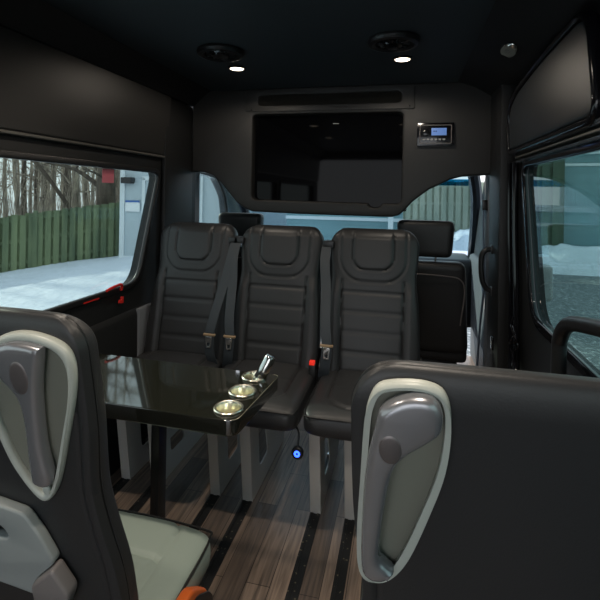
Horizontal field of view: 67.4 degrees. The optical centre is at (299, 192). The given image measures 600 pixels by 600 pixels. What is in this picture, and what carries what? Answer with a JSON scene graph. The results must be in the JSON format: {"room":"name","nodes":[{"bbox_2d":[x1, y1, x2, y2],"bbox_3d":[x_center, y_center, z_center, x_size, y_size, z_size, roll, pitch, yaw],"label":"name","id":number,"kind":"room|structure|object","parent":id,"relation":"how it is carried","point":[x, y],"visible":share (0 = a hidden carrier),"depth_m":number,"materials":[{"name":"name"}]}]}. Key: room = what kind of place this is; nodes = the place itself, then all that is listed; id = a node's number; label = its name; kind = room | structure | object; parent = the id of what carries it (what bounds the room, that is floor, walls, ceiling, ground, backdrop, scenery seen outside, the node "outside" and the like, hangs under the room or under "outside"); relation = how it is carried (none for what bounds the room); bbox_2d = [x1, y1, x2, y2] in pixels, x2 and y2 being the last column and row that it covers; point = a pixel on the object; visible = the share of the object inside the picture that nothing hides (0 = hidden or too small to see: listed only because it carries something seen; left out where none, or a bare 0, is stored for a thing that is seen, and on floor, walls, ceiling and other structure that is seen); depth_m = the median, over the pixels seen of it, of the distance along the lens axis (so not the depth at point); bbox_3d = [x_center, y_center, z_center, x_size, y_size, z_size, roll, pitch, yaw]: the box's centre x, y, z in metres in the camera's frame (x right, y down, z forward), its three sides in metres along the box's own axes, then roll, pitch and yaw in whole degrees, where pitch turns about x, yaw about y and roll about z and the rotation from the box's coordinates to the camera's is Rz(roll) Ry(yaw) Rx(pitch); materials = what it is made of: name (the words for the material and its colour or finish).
{"room":"vehicle interior","nodes":[
{"label":"vehicle interior","id":0,"kind":"room"},
{"bbox_2d":[0,129,195,438],"bbox_3d":[-1.215,0.334,0.847,0.060,1.970,4.340,1,0,13],"label":"wall","id":1,"kind":"structure","parent":0,"point":[95,312],"depth_m":2.22,"materials":[{"name":"black plastic"}]},
{"bbox_2d":[0,149,160,312],"bbox_3d":[-0.972,0.163,1.750,0.030,0.628,1.572,1,0,13],"label":"window frame","id":2,"kind":"structure","parent":1,"relation":"in","point":[8,154],"depth_m":2.03,"materials":[{"name":"black plastic"}]},
{"bbox_2d":[102,169,113,182],"bbox_3d":[-0.896,-0.080,2.101,0.001,0.064,0.085,1,0,13],"label":"window sticker","id":3,"kind":"object","parent":2,"relation":"attached to","point":[107,174],"visible":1,"depth_m":2.10,"materials":[{"name":"red"}]},
{"bbox_2d":[105,283,123,303],"bbox_3d":[-0.866,0.479,2.108,0.025,0.104,0.139,1,0,13],"label":"emergency latch","id":4,"kind":"object","parent":2,"relation":"attached to","point":[121,300],"visible":1,"depth_m":2.14,"materials":[{"name":"red plastic"}]},
{"bbox_2d":[0,129,164,157],"bbox_3d":[-1.206,-0.211,0.662,0.028,0.012,3.940,1,0,13],"label":"trim","id":5,"kind":"structure","parent":1,"relation":"attached to","point":[2,131],"depth_m":1.82,"materials":[{"name":"grey plastic"}]},
{"bbox_2d":[0,26,170,154],"bbox_3d":[-1.197,-0.387,0.651,0.044,0.332,3.920,1,0,13],"label":"wall panel","id":6,"kind":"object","parent":1,"relation":"attached to","point":[45,90],"depth_m":1.81,"materials":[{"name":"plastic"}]},
{"bbox_2d":[0,0,209,106],"bbox_3d":[-1.107,-0.601,0.784,0.152,0.091,4.220,1,0,13],"label":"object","id":7,"kind":"structure","parent":1,"relation":"attached to","point":[37,20],"depth_m":1.82,"materials":[{"name":"black fabric"}]},
{"bbox_2d":[90,304,144,475],"bbox_3d":[-1.251,0.949,0.565,0.030,0.738,3.740,1,0,13],"label":"trim","id":8,"kind":"structure","parent":1,"relation":"attached to","point":[117,335],"depth_m":2.14,"materials":[{"name":"black plastic"}]},
{"bbox_2d":[136,303,150,355],"bbox_3d":[-0.821,0.731,2.376,0.030,0.270,0.150,1,0,13],"label":"trim","id":9,"kind":"structure","parent":1,"relation":"attached to","point":[143,312],"depth_m":2.33,"materials":[{"name":"grey plastic"}]},
{"bbox_2d":[159,99,192,261],"bbox_3d":[-0.741,0.392,2.690,0.032,1.870,0.335,1,0,13],"label":"trim","id":10,"kind":"structure","parent":1,"relation":"attached to","point":[176,167],"depth_m":2.65,"materials":[{"name":"black plastic"}]},
{"bbox_2d":[195,172,199,222],"bbox_3d":[-0.715,0.378,2.951,0.030,1.300,0.175,1,0,13],"label":"trim","id":11,"kind":"structure","parent":1,"relation":"attached to","point":[197,184],"depth_m":3.00,"materials":[{"name":"black plastic"}]},
{"bbox_2d":[200,174,243,245],"bbox_3d":[-0.607,0.429,3.616,0.050,1.800,1.330,1,0,13],"label":"wall","id":12,"kind":"structure","parent":0,"point":[233,206],"depth_m":3.57,"materials":[{"name":"grey metal"}]},
{"bbox_2d":[200,172,228,211],"bbox_3d":[-0.650,0.146,3.333,0.045,0.626,0.678,1,0,13],"label":"window frame","id":13,"kind":"structure","parent":12,"relation":"in","point":[220,184],"depth_m":3.48,"materials":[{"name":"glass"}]},
{"bbox_2d":[330,253,470,327],"bbox_3d":[0.438,0.743,3.781,1.880,0.510,0.470,1,0,13],"label":"trim","id":14,"kind":"structure","parent":12,"relation":"attached to","point":[463,258],"depth_m":3.36,"materials":[{"name":"grey plastic"}]},
{"bbox_2d":[42,0,495,90],"bbox_3d":[-0.244,-0.659,0.665,2.040,0.050,4.420,1,0,13],"label":"ceiling","id":15,"kind":"structure","parent":0,"point":[284,43],"depth_m":1.79,"materials":[{"name":"black fabric"}]},
{"bbox_2d":[196,43,243,61],"bbox_3d":[-0.356,-0.622,2.016,0.212,0.028,0.212,1,0,13],"label":"ceiling vent","id":16,"kind":"object","parent":15,"relation":"in","point":[216,52],"visible":1,"depth_m":1.98,"materials":[{"name":"black plastic"}]},
{"bbox_2d":[228,65,245,70],"bbox_3d":[-0.321,-0.632,2.285,0.094,0.008,0.094,1,0,13],"label":"recessed light","id":17,"kind":"object","parent":15,"relation":"in","point":[232,67],"visible":1,"depth_m":2.27,"materials":[{"name":"white plastic"}]},
{"bbox_2d":[367,30,419,52],"bbox_3d":[0.379,-0.610,1.829,0.212,0.028,0.212,1,0,13],"label":"ceiling vent","id":18,"kind":"object","parent":15,"relation":"in","point":[393,41],"visible":1,"depth_m":1.79,"materials":[{"name":"black plastic"}]},
{"bbox_2d":[392,55,412,62],"bbox_3d":[0.473,-0.618,2.079,0.094,0.008,0.094,1,0,13],"label":"recessed light","id":19,"kind":"object","parent":15,"relation":"in","point":[403,58],"visible":1,"depth_m":2.06,"materials":[{"name":"white plastic"}]},
{"bbox_2d":[110,347,474,599],"bbox_3d":[-0.146,1.368,1.235,2.120,0.060,5.650,1,0,13],"label":"floor","id":20,"kind":"structure","parent":0,"point":[259,563],"depth_m":1.86,"materials":[{"name":"brown wood"}]},
{"bbox_2d":[0,306,212,599],"bbox_3d":[-0.513,0.787,0.996,0.500,1.172,0.639,1,0,13],"label":"passenger seat","id":21,"kind":"object","parent":20,"relation":"on","point":[64,534],"visible":1,"depth_m":0.82,"materials":[{"name":"grey leather"}]},
{"bbox_2d":[119,511,210,599],"bbox_3d":[-0.506,0.966,1.110,0.468,0.116,0.405,1,0,13],"label":"seat cushion","id":22,"kind":"object","parent":21,"relation":"on","point":[170,559],"depth_m":1.15,"materials":[{"name":"grey leather"}]},
{"bbox_2d":[112,478,129,495],"bbox_3d":[-1.126,1.319,0.719,0.042,0.004,3.700,1,0,13],"label":"floor track","id":23,"kind":"object","parent":20,"relation":"on","point":[119,485],"visible":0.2,"depth_m":2.03,"materials":[{"name":"black metal"}]},
{"bbox_2d":[129,486,149,511],"bbox_3d":[-0.975,1.321,0.684,0.042,0.004,3.700,1,0,13],"label":"floor track","id":24,"kind":"object","parent":20,"relation":"on","point":[145,496],"visible":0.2,"depth_m":1.94,"materials":[{"name":"black metal"}]},
{"bbox_2d":[117,222,240,479],"bbox_3d":[-0.594,0.746,2.187,0.482,1.172,0.724,1,0,13],"label":"passenger seat","id":25,"kind":"object","parent":20,"relation":"on","point":[186,321],"visible":0.71,"depth_m":2.29,"materials":[{"name":"grey leather"}]},
{"bbox_2d":[136,350,222,367],"bbox_3d":[-0.631,0.852,2.079,0.444,0.119,0.490,1,0,13],"label":"seat cushion","id":26,"kind":"object","parent":25,"relation":"on","point":[192,357],"depth_m":2.18,"materials":[{"name":"grey leather"}]},
{"bbox_2d":[99,353,277,517],"bbox_3d":[-0.564,0.967,1.479,0.926,0.727,0.358,1,0,13],"label":"side table","id":27,"kind":"object","parent":20,"relation":"on","point":[161,395],"visible":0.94,"depth_m":1.41,"materials":[{"name":"black paint"}]},
{"bbox_2d":[252,353,275,379],"bbox_3d":[-0.127,0.600,1.493,0.091,0.132,0.041,1,0,0],"label":"tube","id":28,"kind":"object","parent":27,"relation":"in","point":[267,363],"visible":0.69,"depth_m":1.48,"materials":[{"name":"silver metal"}]},
{"bbox_2d":[190,494,219,530],"bbox_3d":[-0.692,1.326,0.618,0.042,0.004,3.700,1,0,13],"label":"floor track","id":29,"kind":"object","parent":20,"relation":"on","point":[210,502],"visible":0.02,"depth_m":1.88,"materials":[{"name":"black metal"}]},
{"bbox_2d":[199,500,251,590],"bbox_3d":[-0.546,1.329,0.584,0.042,0.004,3.700,1,0,13],"label":"floor track","id":30,"kind":"object","parent":20,"relation":"on","point":[222,549],"visible":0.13,"depth_m":1.70,"materials":[{"name":"black metal"}]},
{"bbox_2d":[218,212,263,303],"bbox_3d":[-0.360,0.736,3.398,0.500,1.195,0.639,1,0,13],"label":"seat","id":31,"kind":"object","parent":20,"relation":"on","point":[241,222],"visible":0.2,"depth_m":3.09,"materials":[{"name":"grey leather"}]},
{"bbox_2d":[207,225,323,501],"bbox_3d":[-0.159,0.753,2.086,0.482,1.172,0.724,1,0,13],"label":"passenger seat","id":32,"kind":"object","parent":20,"relation":"on","point":[276,310],"visible":0.77,"depth_m":2.17,"materials":[{"name":"grey leather"}]},
{"bbox_2d":[223,359,317,430],"bbox_3d":[-0.178,0.860,1.974,0.444,0.119,0.490,1,0,13],"label":"seat cushion","id":33,"kind":"object","parent":32,"relation":"on","point":[284,410],"depth_m":1.86,"materials":[{"name":"grey leather"}]},
{"bbox_2d":[284,457,328,599],"bbox_3d":[-0.254,1.334,0.516,0.042,0.004,3.700,1,0,13],"label":"floor track","id":34,"kind":"object","parent":20,"relation":"on","point":[293,591],"visible":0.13,"depth_m":1.65,"materials":[{"name":"black metal"}]},
{"bbox_2d":[330,518,354,599],"bbox_3d":[-0.113,1.336,0.483,0.042,0.004,3.700,1,0,13],"label":"floor track","id":35,"kind":"object","parent":20,"relation":"on","point":[338,587],"visible":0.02,"depth_m":1.63,"materials":[{"name":"black metal"}]},
{"bbox_2d":[291,228,421,519],"bbox_3d":[0.271,0.761,1.985,0.546,1.172,0.738,1,0,13],"label":"passenger seat","id":36,"kind":"object","parent":20,"relation":"on","point":[369,309],"visible":0.79,"depth_m":2.08,"materials":[{"name":"grey leather"}]},
{"bbox_2d":[303,369,363,440],"bbox_3d":[0.275,0.868,1.868,0.444,0.119,0.490,1,0,13],"label":"seat cushion","id":37,"kind":"object","parent":36,"relation":"on","point":[327,412],"depth_m":1.73,"materials":[{"name":"grey leather"}]},
{"bbox_2d":[397,220,467,363],"bbox_3d":[0.777,0.756,2.866,0.500,1.195,0.639,1,0,13],"label":"seat","id":38,"kind":"object","parent":20,"relation":"on","point":[441,285],"visible":0.58,"depth_m":2.57,"materials":[{"name":"grey leather"}]},
{"bbox_2d":[420,350,466,362],"bbox_3d":[0.786,0.934,2.919,0.500,0.120,0.530,1,0,13],"label":"seat cushion","id":39,"kind":"object","parent":38,"relation":"on","point":[426,355],"depth_m":2.64,"materials":[{"name":"grey leather"}]},
{"bbox_2d":[351,360,599,599],"bbox_3d":[0.306,0.791,0.709,0.468,1.172,0.639,1,0,13],"label":"passenger seat","id":40,"kind":"object","parent":20,"relation":"on","point":[469,482],"visible":1,"depth_m":0.52,"materials":[{"name":"grey leather"}]},
{"bbox_2d":[192,82,490,216],"bbox_3d":[0.194,-0.246,2.682,1.770,0.755,0.110,1,0,13],"label":"wall","id":41,"kind":"structure","parent":0,"point":[224,133],"depth_m":2.56,"materials":[{"name":"grey plastic"}]},
{"bbox_2d":[254,114,406,210],"bbox_3d":[0.156,-0.200,2.698,0.950,0.595,0.020,1,0,13],"label":"television","id":42,"kind":"object","parent":41,"relation":"attached to","point":[357,158],"visible":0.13,"depth_m":2.69,"materials":[{"name":"black glass"}]},
{"bbox_2d":[246,84,414,111],"bbox_3d":[0.156,-0.549,2.629,1.000,0.138,0.011,1,0,13],"label":"air vent","id":43,"kind":"object","parent":41,"relation":"in","point":[338,98],"visible":1,"depth_m":2.62,"materials":[{"name":"grey plastic"}]},
{"bbox_2d":[259,91,400,105],"bbox_3d":[0.161,-0.550,2.631,0.840,0.062,0.005,1,0,13],"label":"grille","id":44,"kind":"object","parent":43,"relation":"attached to","point":[279,98],"depth_m":2.62,"materials":[{"name":"grey plastic"}]},
{"bbox_2d":[417,122,453,145],"bbox_3d":[0.747,-0.323,2.482,0.196,0.128,0.037,1,0,13],"label":"radio unit","id":45,"kind":"object","parent":41,"relation":"attached to","point":[428,134],"visible":1,"depth_m":2.47,"materials":[{"name":"black plastic"}]},
{"bbox_2d":[470,176,485,365],"bbox_3d":[1.331,0.463,3.163,0.050,1.800,1.330,1,0,13],"label":"wall","id":46,"kind":"structure","parent":0,"point":[478,241],"depth_m":3.47,"materials":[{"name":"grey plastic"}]},
{"bbox_2d":[440,179,468,185],"bbox_3d":[0.450,0.147,3.788,1.960,0.646,0.417,1,0,13],"label":"window","id":47,"kind":"structure","parent":46,"relation":"in","point":[453,182],"depth_m":3.44,"materials":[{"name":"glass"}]},
{"bbox_2d":[467,176,481,256],"bbox_3d":[1.377,0.183,3.553,0.115,0.810,0.591,1,0,23],"label":"trim","id":48,"kind":"structure","parent":46,"relation":"attached to","point":[475,185],"depth_m":3.47,"materials":[{"name":"grey plastic"}]},
{"bbox_2d":[469,253,483,349],"bbox_3d":[1.239,0.737,3.066,0.065,0.550,0.860,1,0,13],"label":"trim","id":49,"kind":"structure","parent":46,"relation":"attached to","point":[476,288],"depth_m":3.12,"materials":[{"name":"grey plastic"}]},
{"bbox_2d":[543,264,552,301],"bbox_3d":[1.498,0.596,3.034,0.361,0.240,0.106,1,0,13],"label":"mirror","id":50,"kind":"object","parent":46,"relation":"attached to","point":[547,269],"visible":0.3,"depth_m":2.96,"materials":[{"name":"grey mirror"}]},
{"bbox_2d":[515,6,599,375],"bbox_3d":[0.645,0.366,0.413,0.050,1.970,4.340,1,0,13],"label":"wall","id":51,"kind":"structure","parent":0,"point":[535,349],"depth_m":1.90,"materials":[{"name":"black plastic"}]},
{"bbox_2d":[476,200,487,365],"bbox_3d":[1.033,0.697,2.560,0.039,1.317,0.104,1,0,13],"label":"belt","id":52,"kind":"object","parent":51,"relation":"attached to","point":[484,203],"visible":0.74,"depth_m":2.54,"materials":[{"name":"grey fabric"}]},
{"bbox_2d":[478,245,492,295],"bbox_3d":[0.964,0.399,2.341,0.070,0.259,0.040,1,0,13],"label":"handle","id":53,"kind":"object","parent":51,"relation":"attached to","point":[485,250],"visible":1,"depth_m":2.33,"materials":[{"name":"black plastic"}]},
{"bbox_2d":[483,175,489,366],"bbox_3d":[1.092,0.459,2.547,0.075,1.400,0.140,1,0,13],"label":"trim","id":54,"kind":"structure","parent":51,"relation":"attached to","point":[487,176],"depth_m":2.54,"materials":[{"name":"grey plastic"}]},
{"bbox_2d":[490,335,493,349],"bbox_3d":[0.971,0.757,2.276,0.010,0.064,0.044,1,0,13],"label":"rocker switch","id":55,"kind":"object","parent":51,"relation":"attached to","point":[491,336],"visible":1,"depth_m":2.26,"materials":[{"name":"black plastic"}]},
{"bbox_2d":[486,84,515,368],"bbox_3d":[1.024,0.398,2.306,0.070,1.920,0.280,1,0,13],"label":"trim","id":56,"kind":"structure","parent":51,"relation":"attached to","point":[497,307],"depth_m":2.19,"materials":[{"name":"black plastic"}]},
{"bbox_2d":[500,43,518,57],"bbox_3d":[0.811,-0.552,1.744,0.062,0.043,0.120,1,0,16],"label":"lamp","id":57,"kind":"object","parent":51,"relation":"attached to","point":[509,50],"visible":1,"depth_m":1.72,"materials":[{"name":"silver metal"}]},
{"bbox_2d":[507,163,512,368],"bbox_3d":[0.982,0.597,2.109,0.022,1.480,0.090,1,0,13],"label":"trim","id":58,"kind":"structure","parent":51,"relation":"attached to","point":[509,197],"depth_m":2.11,"materials":[{"name":"black plastic"}]},
{"bbox_2d":[512,162,512,262],"bbox_3d":[0.979,0.597,2.063,0.018,1.480,0.086,1,0,13],"label":"trim","id":59,"kind":"structure","parent":51,"relation":"attached to","point":[512,162],"depth_m":2.08,"materials":[{"name":"grey"}]},
{"bbox_2d":[512,176,513,349],"bbox_3d":[0.964,0.597,2.031,0.016,1.480,0.084,1,0,13],"label":"trim","id":60,"kind":"structure","parent":51,"relation":"attached to","point":[512,176],"depth_m":2.02,"materials":[{"name":"grey"}]},
{"bbox_2d":[509,324,516,369],"bbox_3d":[0.924,0.766,1.946,0.031,0.412,0.157,1,0,13],"label":"cable","id":61,"kind":"object","parent":51,"relation":"attached to","point":[512,337],"visible":0.34,"depth_m":1.95,"materials":[{"name":"black plastic"}]},
{"bbox_2d":[508,325,518,369],"bbox_3d":[0.925,0.757,1.949,0.036,0.396,0.109,1,0,13],"label":"cable","id":62,"kind":"object","parent":51,"relation":"attached to","point":[514,326],"visible":0.38,"depth_m":1.92,"materials":[{"name":"black plastic"}]},
{"bbox_2d":[510,316,518,369],"bbox_3d":[0.925,0.746,1.939,0.023,0.407,0.096,1,0,13],"label":"cable","id":63,"kind":"object","parent":51,"relation":"attached to","point":[512,331],"visible":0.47,"depth_m":1.95,"materials":[{"name":"black plastic"}]},
{"bbox_2d":[512,161,519,369],"bbox_3d":[0.966,0.597,2.020,0.025,1.480,0.094,1,0,13],"label":"trim","id":64,"kind":"structure","parent":51,"relation":"attached to","point":[515,165],"depth_m":2.02,"materials":[{"name":"black plastic"}]},
{"bbox_2d":[458,0,599,94],"bbox_3d":[0.509,-0.570,0.407,0.243,0.097,4.220,1,0,13],"label":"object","id":65,"kind":"structure","parent":51,"relation":"attached to","point":[530,25],"depth_m":1.62,"materials":[{"name":"black fabric"}]},
{"bbox_2d":[509,22,590,148],"bbox_3d":[0.904,-0.350,1.667,0.035,0.288,0.986,1,0,13],"label":"trim","id":66,"kind":"structure","parent":51,"relation":"attached to","point":[557,96],"depth_m":1.48,"materials":[{"name":"grey plastic"}]},
{"bbox_2d":[506,11,599,154],"bbox_3d":[0.901,-0.350,1.668,0.045,0.344,1.042,1,0,13],"label":"trim","id":67,"kind":"structure","parent":51,"relation":"attached to","point":[590,19],"depth_m":1.25,"materials":[{"name":"black plastic"}]},
{"bbox_2d":[510,118,599,155],"bbox_3d":[0.584,-0.190,0.280,0.036,0.016,3.810,1,0,13],"label":"trim","id":68,"kind":"structure","parent":51,"relation":"attached to","point":[596,124],"depth_m":1.44,"materials":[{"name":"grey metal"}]},
{"bbox_2d":[514,135,599,162],"bbox_3d":[0.581,-0.150,0.255,0.030,0.010,3.760,1,0,13],"label":"trim","id":69,"kind":"structure","parent":51,"relation":"attached to","point":[595,138],"depth_m":1.45,"materials":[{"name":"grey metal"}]},
{"bbox_2d":[515,128,599,158],"bbox_3d":[0.569,-0.166,0.227,0.040,0.007,3.700,1,0,13],"label":"trim","id":70,"kind":"structure","parent":51,"relation":"attached to","point":[596,132],"depth_m":1.44,"materials":[{"name":"grey plastic"}]},
{"bbox_2d":[521,140,599,377],"bbox_3d":[0.759,0.601,1.240,0.116,1.505,1.584,1,0,13],"label":"window frame","id":71,"kind":"structure","parent":51,"relation":"in","point":[578,363],"depth_m":1.34,"materials":[{"name":"black plastic"}]},
{"label":"outside","id":72,"kind":"structure","parent":0,"visible":0},
{"bbox_2d":[46,164,63,206],"bbox_3d":[-20.456,-2.898,36.860,4.625,10.519,4.513,1,0,34],"label":"bare tree","id":73,"kind":"object","parent":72,"point":[48,164],"visible":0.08,"depth_m":36.62,"materials":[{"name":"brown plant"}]},
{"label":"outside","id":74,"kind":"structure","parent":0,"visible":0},
{"bbox_2d":[1,158,40,203],"bbox_3d":[-21.657,-3.752,37.167,5.979,12.432,6.003,1,0,27],"label":"bare tree","id":75,"kind":"object","parent":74,"point":[39,175],"visible":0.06,"depth_m":37.59,"materials":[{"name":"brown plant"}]},
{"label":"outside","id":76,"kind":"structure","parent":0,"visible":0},
{"bbox_2d":[60,164,80,207],"bbox_3d":[-20.488,-4.586,39.400,6.908,13.608,6.668,1,0,13],"label":"bare tree","id":77,"kind":"object","parent":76,"point":[64,164],"visible":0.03,"depth_m":39.24,"materials":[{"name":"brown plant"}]},
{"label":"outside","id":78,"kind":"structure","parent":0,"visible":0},
{"bbox_2d":[467,274,599,370],"bbox_3d":[16.616,2.265,5.356,34.000,0.050,46.000,1,0,13],"label":"asphalt","id":79,"kind":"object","parent":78,"point":[573,295],"depth_m":8.12,"materials":[{"name":"grey asphalt"}]},
{"bbox_2d":[286,212,402,239],"bbox_3d":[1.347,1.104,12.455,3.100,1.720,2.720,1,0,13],"label":"building","id":80,"kind":"structure","parent":79,"relation":"on","point":[328,225],"depth_m":11.29,"materials":[{"name":"blue"}]},
{"bbox_2d":[388,217,392,228],"bbox_3d":[2.145,1.178,10.688,0.180,1.600,0.180,1,0,13],"label":"post","id":81,"kind":"object","parent":79,"relation":"on","point":[390,219],"visible":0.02,"depth_m":10.63,"materials":[{"name":"white"}]},
{"bbox_2d":[452,229,553,278],"bbox_3d":[4.245,1.485,13.020,4.800,1.119,3.700,1,0,13],"label":"snow bank","id":82,"kind":"object","parent":79,"relation":"on","point":[461,237],"visible":0.12,"depth_m":12.15,"materials":[{"name":"white snow"}]},
{"bbox_2d":[403,182,483,231],"bbox_3d":[5.223,0.484,13.925,4.470,1.733,0.085,1,0,9],"label":"wooden fence","id":83,"kind":"object","parent":82,"relation":"on","point":[440,202],"visible":0.14,"depth_m":14.02,"materials":[{"name":"wood"}]},
{"bbox_2d":[542,243,599,276],"bbox_3d":[10.392,1.727,11.431,9.900,0.850,1.800,1,0,13],"label":"snow bank","id":84,"kind":"object","parent":79,"relation":"on","point":[565,259],"visible":0.48,"depth_m":11.59,"materials":[{"name":"white snow"}]},
{"bbox_2d":[537,159,564,245],"bbox_3d":[6.966,0.363,12.807,1.064,2.838,0.085,1,0,7],"label":"wooden fence","id":85,"kind":"object","parent":84,"relation":"on","point":[550,175],"visible":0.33,"depth_m":12.77,"materials":[{"name":"green wood"}]},
{"bbox_2d":[564,151,599,246],"bbox_3d":[12.826,0.514,13.851,9.700,3.300,5.220,1,0,21],"label":"building","id":86,"kind":"structure","parent":79,"relation":"on","point":[582,172],"depth_m":12.99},
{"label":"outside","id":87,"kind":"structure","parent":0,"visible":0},
{"bbox_2d":[0,256,132,309],"bbox_3d":[-14.738,3.623,10.612,30.600,5.588,38.000,1,0,13],"label":"snow","id":88,"kind":"object","parent":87,"point":[43,287],"visible":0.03,"depth_m":9.39,"materials":[{"name":"white snow"}]},
{"bbox_2d":[0,158,28,216],"bbox_3d":[-15.826,-2.575,23.949,4.057,10.143,3.948,1,0,-23],"label":"bare tree","id":89,"kind":"object","parent":88,"relation":"on","point":[6,159],"visible":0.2,"depth_m":23.56,"materials":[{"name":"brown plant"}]},
{"bbox_2d":[12,159,20,214],"bbox_3d":[-10.540,-2.826,15.486,3.760,10.192,5.461,1,0,13],"label":"bare tree","id":90,"kind":"object","parent":88,"relation":"on","point":[14,161],"visible":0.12,"depth_m":15.30,"materials":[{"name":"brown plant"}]},
{"bbox_2d":[21,160,34,214],"bbox_3d":[-17.504,-3.769,28.283,6.141,12.468,7.209,1,0,13],"label":"bare tree","id":91,"kind":"object","parent":88,"relation":"on","point":[23,163],"visible":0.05,"depth_m":28.50,"materials":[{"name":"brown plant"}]},
{"bbox_2d":[0,160,62,210],"bbox_3d":[-10.726,-1.774,18.179,3.260,7.876,3.436,1,0,-2],"label":"bare tree","id":92,"kind":"object","parent":88,"relation":"on","point":[42,165],"visible":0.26,"depth_m":18.53,"materials":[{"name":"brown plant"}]},
{"bbox_2d":[27,166,37,209],"bbox_3d":[-17.321,-4.032,30.022,7.861,12.860,5.617,1,0,-29],"label":"bare tree","id":93,"kind":"object","parent":88,"relation":"on","point":[35,171],"visible":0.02,"depth_m":29.96,"materials":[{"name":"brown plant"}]},
{"bbox_2d":[24,162,50,212],"bbox_3d":[-13.120,-1.871,22.815,3.941,8.251,3.246,1,0,13],"label":"bare tree","id":94,"kind":"object","parent":88,"relation":"on","point":[41,174],"visible":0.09,"depth_m":22.31,"materials":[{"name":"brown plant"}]},
{"bbox_2d":[8,161,68,212],"bbox_3d":[-14.669,-1.688,24.257,3.903,8.071,3.556,1,0,27],"label":"bare tree","id":95,"kind":"object","parent":88,"relation":"on","point":[32,181],"visible":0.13,"depth_m":24.54,"materials":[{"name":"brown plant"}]},
{"bbox_2d":[11,160,71,210],"bbox_3d":[-16.215,-2.189,28.422,4.685,8.974,3.534,1,0,37],"label":"bare tree","id":96,"kind":"object","parent":88,"relation":"on","point":[45,182],"visible":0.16,"depth_m":28.30,"materials":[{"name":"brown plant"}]},
{"bbox_2d":[30,163,68,207],"bbox_3d":[-14.860,-2.630,27.502,4.635,9.545,4.485,1,0,13],"label":"bare tree","id":97,"kind":"object","parent":88,"relation":"on","point":[66,170],"visible":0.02,"depth_m":27.23,"materials":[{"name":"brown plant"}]},
{"bbox_2d":[32,161,71,208],"bbox_3d":[-8.884,-0.490,13.133,6.201,5.414,0.298,1,0,-25],"label":"fallen branch","id":98,"kind":"object","parent":88,"relation":"on","point":[36,163],"visible":0.29,"depth_m":13.70,"materials":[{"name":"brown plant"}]},
{"bbox_2d":[0,202,119,272],"bbox_3d":[-10.286,1.875,10.060,12.030,3.512,0.136,1,0,-23],"label":"wooden fence","id":99,"kind":"object","parent":88,"relation":"on","point":[35,239],"visible":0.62,"depth_m":11.72,"materials":[{"name":"green wood"}]},
{"bbox_2d":[0,158,119,217],"bbox_3d":[-14.964,0.263,21.194,19.031,7.051,21.360,1,0,-22],"label":"underbrush","id":100,"kind":"object","parent":88,"relation":"on","point":[69,196],"visible":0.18,"depth_m":18.31,"materials":[{"name":"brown plant"}]},
{"bbox_2d":[68,165,79,206],"bbox_3d":[-14.242,-4.292,27.940,6.081,12.830,3.639,1,0,37],"label":"bare tree","id":101,"kind":"object","parent":88,"relation":"on","point":[70,165],"visible":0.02,"depth_m":27.54,"materials":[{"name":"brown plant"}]},
{"bbox_2d":[53,165,95,207],"bbox_3d":[-7.578,-1.883,13.893,3.499,7.836,3.886,1,0,13],"label":"bare tree","id":102,"kind":"object","parent":88,"relation":"on","point":[76,192],"visible":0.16,"depth_m":14.21,"materials":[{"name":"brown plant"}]},
{"bbox_2d":[56,167,96,204],"bbox_3d":[-9.059,-2.147,19.610,3.860,8.223,2.683,1,0,-41],"label":"bare tree","id":103,"kind":"object","parent":88,"relation":"on","point":[93,167],"visible":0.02,"depth_m":19.53,"materials":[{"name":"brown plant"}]},
{"bbox_2d":[46,162,115,204],"bbox_3d":[-5.630,-2.692,12.934,4.639,9.304,4.070,1,0,13],"label":"tree","id":104,"kind":"object","parent":88,"relation":"on","point":[105,192],"visible":0.1,"depth_m":12.80,"materials":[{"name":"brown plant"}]},
{"bbox_2d":[81,166,94,205],"bbox_3d":[-8.106,-1.754,16.953,3.293,7.548,3.758,1,0,-37],"label":"bare tree","id":105,"kind":"object","parent":88,"relation":"on","point":[85,195],"visible":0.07,"depth_m":16.59,"materials":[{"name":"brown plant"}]},
{"bbox_2d":[119,170,254,257],"bbox_3d":[-3.047,-0.113,13.560,3.000,4.500,4.240,1,0,5],"label":"building","id":106,"kind":"structure","parent":88,"relation":"on","point":[133,184],"depth_m":11.78,"materials":[{"name":"grey"}]},
{"bbox_2d":[121,177,134,183],"bbox_3d":[-4.473,-0.328,11.684,0.280,0.160,0.240,1,0,5],"label":"wall lamp","id":107,"kind":"object","parent":106,"relation":"attached to","point":[124,180],"depth_m":11.57,"materials":[{"name":"black plastic"}]},
{"bbox_2d":[255,212,286,225],"bbox_3d":[-1.777,0.609,14.788,3.780,2.600,0.120,1,0,13],"label":"wall","id":108,"kind":"structure","parent":88,"relation":"on","point":[270,218],"depth_m":14.50,"materials":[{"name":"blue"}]},
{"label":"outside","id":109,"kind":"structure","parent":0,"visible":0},
{"bbox_2d":[0,159,38,192],"bbox_3d":[-21.925,-3.084,34.535,6.543,11.358,5.516,1,0,13],"label":"bare tree","id":110,"kind":"object","parent":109,"point":[11,159],"visible":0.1,"depth_m":34.27,"materials":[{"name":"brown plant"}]},
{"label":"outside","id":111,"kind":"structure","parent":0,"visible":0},
{"bbox_2d":[115,169,118,201],"bbox_3d":[-13.069,-2.816,32.386,4.068,9.093,4.725,1,0,13],"label":"bare tree","id":112,"kind":"object","parent":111,"point":[116,185],"visible":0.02,"depth_m":32.46,"materials":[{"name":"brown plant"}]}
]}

